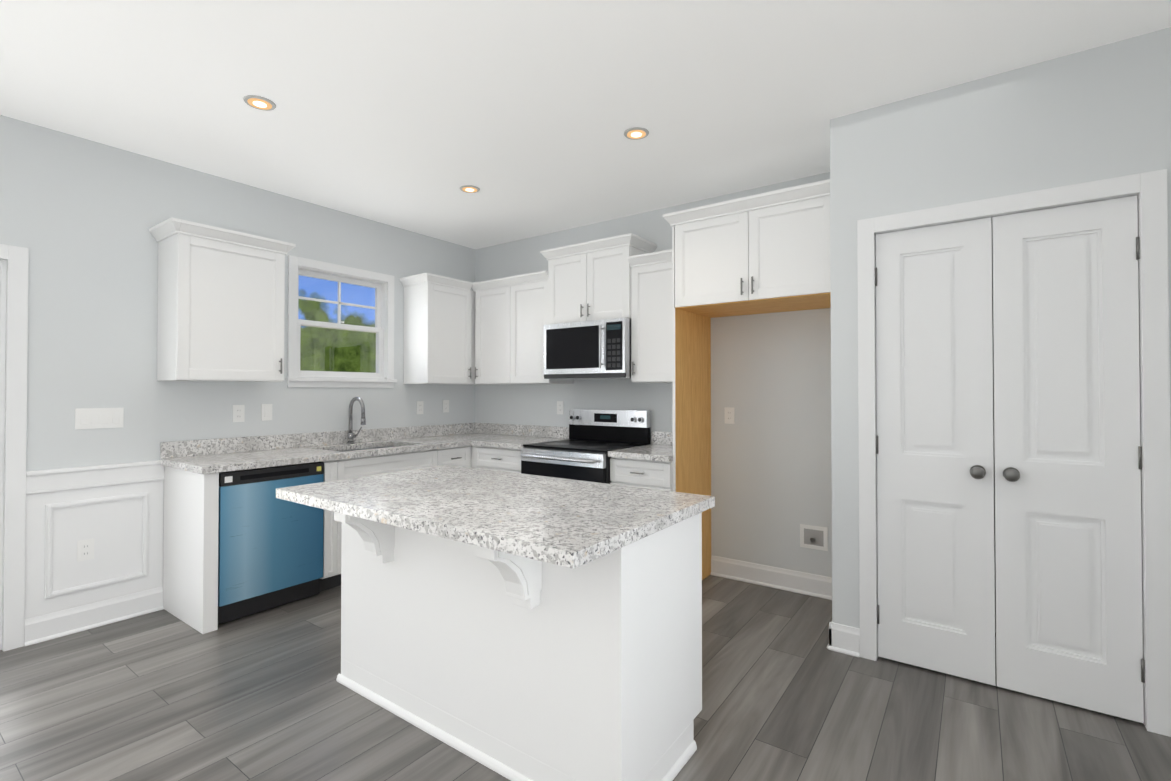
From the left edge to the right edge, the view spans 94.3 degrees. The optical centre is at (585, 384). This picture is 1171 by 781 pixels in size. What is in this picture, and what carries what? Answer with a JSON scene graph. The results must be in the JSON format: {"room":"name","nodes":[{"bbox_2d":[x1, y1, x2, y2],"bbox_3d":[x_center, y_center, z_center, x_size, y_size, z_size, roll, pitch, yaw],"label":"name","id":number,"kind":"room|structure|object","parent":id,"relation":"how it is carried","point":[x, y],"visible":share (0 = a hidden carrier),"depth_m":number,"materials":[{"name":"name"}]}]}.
{"room":"kitchen","nodes":[
{"label":"kitchen","id":0,"kind":"room"},
{"bbox_2d":[0,115,475,520],"bbox_3d":[-3.049,-0.013,2.804,0.140,2.740,6.500,0,-1,36],"label":"wall","id":1,"kind":"structure","parent":0,"point":[80,217],"depth_m":3.22,"materials":[{"name":"white paint"}]},
{"bbox_2d":[0,260,6,649],"bbox_3d":[-3.539,0.348,2.084,0.137,2.001,1.797,0,-1,36],"label":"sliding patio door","id":2,"kind":"structure","parent":1,"relation":"in","point":[3,272],"depth_m":2.79,"materials":[{"name":"white"}]},
{"bbox_2d":[0,244,28,651],"bbox_3d":[-3.547,0.311,2.091,0.157,2.075,1.945,0,-1,36],"label":"door frame","id":3,"kind":"structure","parent":1,"relation":"attached to","point":[16,258],"depth_m":2.80,"materials":[{"name":"white wood"}]},
{"bbox_2d":[77,538,93,561],"bbox_3d":[-2.787,0.920,3.030,0.008,0.115,0.072,0,-1,36],"label":"outlet","id":4,"kind":"object","parent":1,"relation":"attached to","point":[85,549],"visible":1,"depth_m":3.03,"materials":[{"name":"white plastic"}]},
{"bbox_2d":[24,586,163,645],"bbox_3d":[-2.747,1.293,3.068,0.025,0.135,0.595,0,-1,36],"label":"baseboard","id":5,"kind":"structure","parent":1,"relation":"attached to","point":[41,628],"depth_m":3.04,"materials":[{"name":"white wood"}]},
{"bbox_2d":[24,460,164,618],"bbox_3d":[-2.746,0.840,3.073,0.026,0.770,0.596,0,-1,36],"label":"wainscoting","id":6,"kind":"structure","parent":1,"relation":"attached to","point":[115,511],"depth_m":3.05,"materials":[{"name":"white wood"}]},
{"bbox_2d":[75,408,123,428],"bbox_3d":[-2.754,0.188,3.082,0.010,0.115,0.209,0,-1,36],"label":"switch plate","id":7,"kind":"object","parent":1,"relation":"attached to","point":[90,418],"visible":1,"depth_m":3.07,"materials":[{"name":"white plastic"}]},
{"bbox_2d":[149,217,295,381],"bbox_3d":[-2.280,-0.483,3.441,0.369,0.915,0.688,0,-1,36],"label":"upper cabinet","id":8,"kind":"object","parent":1,"relation":"attached to","point":[221,296],"visible":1,"depth_m":3.30,"materials":[{"name":"white wood"}]},
{"bbox_2d":[232,405,244,421],"bbox_3d":[-2.338,0.192,3.663,0.008,0.115,0.072,0,-1,36],"label":"outlet","id":9,"kind":"object","parent":1,"relation":"attached to","point":[238,413],"visible":1,"depth_m":3.66,"materials":[{"name":"white plastic"}]},
{"bbox_2d":[261,404,271,420],"bbox_3d":[-2.233,0.191,3.809,0.010,0.115,0.072,0,-1,36],"label":"switch","id":10,"kind":"object","parent":1,"relation":"attached to","point":[266,411],"visible":1,"depth_m":3.81,"materials":[{"name":"white plastic"}]},
{"bbox_2d":[285,255,396,387],"bbox_3d":[-1.941,-0.458,4.318,0.180,0.955,0.906,0,-1,36],"label":"double-hung window","id":11,"kind":"structure","parent":1,"relation":"in","point":[382,376],"depth_m":4.30,"materials":[{"name":"white"}]},
{"bbox_2d":[416,401,422,413],"bbox_3d":[-1.480,0.203,4.860,0.008,0.115,0.072,0,-1,36],"label":"outlet","id":12,"kind":"object","parent":1,"relation":"attached to","point":[419,407],"visible":1,"depth_m":4.85,"materials":[{"name":"white plastic"}]},
{"bbox_2d":[443,400,448,411],"bbox_3d":[-1.309,0.199,5.097,0.008,0.115,0.072,0,-1,36],"label":"outlet","id":13,"kind":"object","parent":1,"relation":"attached to","point":[445,405],"visible":1,"depth_m":5.09,"materials":[{"name":"white plastic"}]},
{"bbox_2d":[399,273,494,384],"bbox_3d":[-1.203,-0.465,4.942,0.369,0.915,0.879,0,-1,36],"label":"upper cabinet","id":14,"kind":"object","parent":1,"relation":"attached to","point":[439,329],"visible":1,"depth_m":4.68,"materials":[{"name":"white wood"}]},
{"bbox_2d":[0,575,1170,780],"bbox_3d":[-0.554,1.396,0.998,6.300,0.120,6.800,0,-1,36],"label":"floor","id":15,"kind":"structure","parent":0,"point":[265,695],"depth_m":2.21,"materials":[{"name":"grey wood"}]},
{"bbox_2d":[218,462,323,623],"bbox_3d":[-2.100,0.930,3.438,0.589,0.869,0.594,0,-1,36],"label":"dishwasher","id":16,"kind":"object","parent":15,"relation":"on","point":[270,549],"visible":0.77,"depth_m":3.23,"materials":[{"name":"blue metal"}]},
{"bbox_2d":[320,474,376,589],"bbox_3d":[-1.630,1.063,4.123,0.608,0.620,0.878,0,-1,36],"label":"base cabinet","id":17,"kind":"object","parent":15,"relation":"on","point":[332,529],"depth_m":3.57,"materials":[{"name":"white wood"}]},
{"bbox_2d":[383,446,470,473],"bbox_3d":[-1.327,0.941,4.548,0.608,0.874,0.397,0,-1,36],"label":"base cabinet","id":18,"kind":"object","parent":15,"relation":"on","point":[456,456],"depth_m":4.19,"materials":[{"name":"white wood"}]},
{"bbox_2d":[160,423,495,473],"bbox_3d":[-1.576,0.538,4.160,0.660,0.359,2.566,0,-1,36],"label":"countertop","id":19,"kind":"structure","parent":18,"relation":"on","point":[205,456],"depth_m":3.76,"materials":[{"name":"stone"}]},
{"bbox_2d":[347,397,365,443],"bbox_3d":[-1.754,0.274,4.218,0.218,0.368,0.108,0,-1,36],"label":"gooseneck faucet","id":20,"kind":"object","parent":19,"relation":"on","point":[351,436],"visible":1,"depth_m":4.22,"materials":[{"name":"silver metal"}]},
{"bbox_2d":[471,446,520,472],"bbox_3d":[-0.539,0.942,4.616,0.631,0.874,0.608,0,-1,36],"label":"base cabinet","id":21,"kind":"object","parent":15,"relation":"on","point":[490,458],"depth_m":4.38,"materials":[{"name":"white wood"}]},
{"bbox_2d":[472,424,568,449],"bbox_3d":[-0.521,0.434,4.585,0.561,0.140,0.646,0,-1,36],"label":"countertop","id":22,"kind":"structure","parent":21,"relation":"on","point":[509,436],"depth_m":4.83,"materials":[{"name":"stone"}]},
{"bbox_2d":[291,501,701,780],"bbox_3d":[-0.383,0.913,2.222,1.536,0.876,0.854,0,-1,36],"label":"kitchen island","id":23,"kind":"object","parent":15,"relation":"on","point":[511,626],"depth_m":1.88,"materials":[{"name":"white wood"}]},
{"bbox_2d":[276,465,714,568],"bbox_3d":[-0.401,0.455,2.204,1.569,0.040,0.918,0,-1,36],"label":"island countertop","id":24,"kind":"structure","parent":23,"relation":"on","point":[566,523],"depth_m":1.93,"materials":[{"name":"white stone"}]},
{"bbox_2d":[521,409,650,483],"bbox_3d":[-0.010,0.786,4.152,0.759,1.175,0.712,0,-1,36],"label":"electric range","id":25,"kind":"object","parent":15,"relation":"on","point":[595,437],"visible":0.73,"depth_m":4.13,"materials":[{"name":"black metal"}]},
{"bbox_2d":[610,457,672,490],"bbox_3d":[0.532,0.933,3.848,0.462,0.874,0.608,0,-1,36],"label":"base cabinet","id":26,"kind":"object","parent":15,"relation":"on","point":[657,475],"depth_m":3.59,"materials":[{"name":"white wood"}]},
{"bbox_2d":[608,431,672,461],"bbox_3d":[0.524,0.425,3.843,0.463,0.140,0.633,0,-1,36],"label":"countertop","id":27,"kind":"structure","parent":26,"relation":"on","point":[660,448],"depth_m":3.76,"materials":[{"name":"stone"}]},
{"bbox_2d":[663,179,830,579],"bbox_3d":[1.093,0.132,3.444,1.021,2.465,0.624,0,-1,36],"label":"tall cabinet","id":28,"kind":"object","parent":15,"relation":"on","point":[766,252],"visible":0.85,"depth_m":3.35,"materials":[{"name":"white wood"}]},
{"bbox_2d":[0,0,1170,248],"bbox_3d":[-0.554,-1.464,1.031,6.300,0.120,6.800,0,-1,36],"label":"ceiling","id":29,"kind":"structure","parent":0,"point":[418,114],"depth_m":2.51,"materials":[{"name":"white paint"}]},
{"bbox_2d":[243,95,275,110],"bbox_3d":[-1.597,-1.380,2.665,0.140,0.008,0.140,0,-1,36],"label":"recessed light","id":30,"kind":"object","parent":29,"relation":"in","point":[259,102],"visible":1,"depth_m":2.65,"materials":[{"name":"grey"}]},
{"bbox_2d":[460,185,479,192],"bbox_3d":[-0.809,-1.367,3.798,0.140,0.008,0.140,0,-1,36],"label":"recessed light","id":31,"kind":"object","parent":29,"relation":"in","point":[469,189],"visible":1,"depth_m":3.79,"materials":[{"name":"grey"}]},
{"bbox_2d":[624,127,648,139],"bbox_3d":[0.279,-1.376,2.981,0.140,0.008,0.140,0,-1,36],"label":"recessed light","id":32,"kind":"object","parent":29,"relation":"in","point":[636,133],"visible":1,"depth_m":2.97,"materials":[{"name":"grey"}]},
{"bbox_2d":[475,172,995,632],"bbox_3d":[1.325,-0.002,3.752,6.140,2.740,0.140,0,-1,36],"label":"wall","id":33,"kind":"structure","parent":0,"point":[771,481],"depth_m":3.79,"materials":[{"name":"white paint"}]},
{"bbox_2d":[471,270,572,384],"bbox_3d":[-0.576,-0.467,4.806,0.894,0.915,0.369,0,-1,36],"label":"upper cabinet","id":34,"kind":"object","parent":33,"relation":"attached to","point":[511,316],"visible":0.77,"depth_m":4.67,"materials":[{"name":"white wood"}]},
{"bbox_2d":[557,401,563,414],"bbox_3d":[-0.222,0.200,4.768,0.072,0.115,0.008,0,-1,36],"label":"electrical outlet","id":35,"kind":"object","parent":33,"relation":"attached to","point":[560,407],"visible":1,"depth_m":4.76,"materials":[{"name":"white plastic"}]},
{"bbox_2d":[540,233,656,324],"bbox_3d":[0.095,-0.787,4.316,0.860,0.605,0.389,0,-1,36],"label":"upper cabinet","id":36,"kind":"object","parent":33,"relation":"attached to","point":[589,281],"visible":0.9,"depth_m":4.16,"materials":[{"name":"white wood"}]},
{"bbox_2d":[544,317,630,379],"bbox_3d":[0.078,-0.267,4.287,0.762,0.433,0.447,0,-1,36],"label":"microwave","id":37,"kind":"object","parent":36,"relation":"attached to","point":[592,349],"visible":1,"depth_m":4.11,"materials":[{"name":"silver metal"}]},
{"bbox_2d":[628,249,672,382],"bbox_3d":[0.602,-0.477,3.961,0.462,0.915,0.369,0,-1,36],"label":"upper cabinet","id":38,"kind":"object","parent":33,"relation":"attached to","point":[651,320],"visible":0.58,"depth_m":3.89,"materials":[{"name":"white wood"}]},
{"bbox_2d":[725,407,734,423],"bbox_3d":[1.026,0.218,3.872,0.072,0.115,0.008,0,-1,36],"label":"outlet","id":39,"kind":"object","parent":33,"relation":"attached to","point":[729,415],"visible":1,"depth_m":3.87,"materials":[{"name":"white plastic"}]},
{"bbox_2d":[710,555,831,599],"bbox_3d":[1.298,1.300,3.655,0.956,0.135,0.025,0,-1,36],"label":"baseboard","id":40,"kind":"structure","parent":33,"relation":"attached to","point":[820,586],"depth_m":3.67,"materials":[{"name":"white wood"}]},
{"bbox_2d":[800,524,827,550],"bbox_3d":[1.476,0.991,3.523,0.170,0.150,0.036,0,-1,36],"label":"box","id":41,"kind":"object","parent":33,"relation":"attached to","point":[813,537],"visible":1,"depth_m":3.53,"materials":[{"name":"white plastic"}]},
{"bbox_2d":[830,27,1170,628],"bbox_3d":[2.525,-0.018,2.360,2.566,2.740,0.723,0,-1,36],"label":"wall","id":42,"kind":"structure","parent":0,"point":[1102,112],"depth_m":2.48,"materials":[{"name":"white paint"}]},
{"bbox_2d":[827,621,850,650],"bbox_3d":[1.451,1.293,3.069,0.025,0.135,0.698,0,-1,36],"label":"baseboard","id":43,"kind":"structure","parent":42,"relation":"attached to","point":[837,631],"depth_m":2.77,"materials":[{"name":"white wood"}]},
{"bbox_2d":[875,217,995,685],"bbox_3d":[1.625,0.294,2.555,0.469,2.096,0.107,0,-1,36],"label":"pantry door","id":44,"kind":"structure","parent":42,"relation":"in","point":[935,488],"depth_m":2.56,"materials":[{"name":"white wood"}]},
{"bbox_2d":[857,169,1170,736],"bbox_3d":[1.847,0.261,2.458,1.086,2.185,0.132,0,-1,36],"label":"door frame","id":45,"kind":"structure","parent":42,"relation":"attached to","point":[1149,189],"depth_m":2.14,"materials":[{"name":"white wood"}]},
{"bbox_2d":[992,195,1144,722],"bbox_3d":[2.010,0.291,2.279,0.469,2.096,0.107,0,-1,36],"label":"pantry door","id":46,"kind":"structure","parent":42,"relation":"in","point":[1068,533],"depth_m":2.29,"materials":[{"name":"white wood"}]},
{"label":"outside","id":47,"kind":"structure","parent":0,"visible":0},
{"bbox_2d":[298,275,375,372],"bbox_3d":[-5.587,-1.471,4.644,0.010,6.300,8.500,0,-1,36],"label":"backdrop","id":48,"kind":"structure","parent":47,"point":[309,288],"depth_m":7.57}
]}

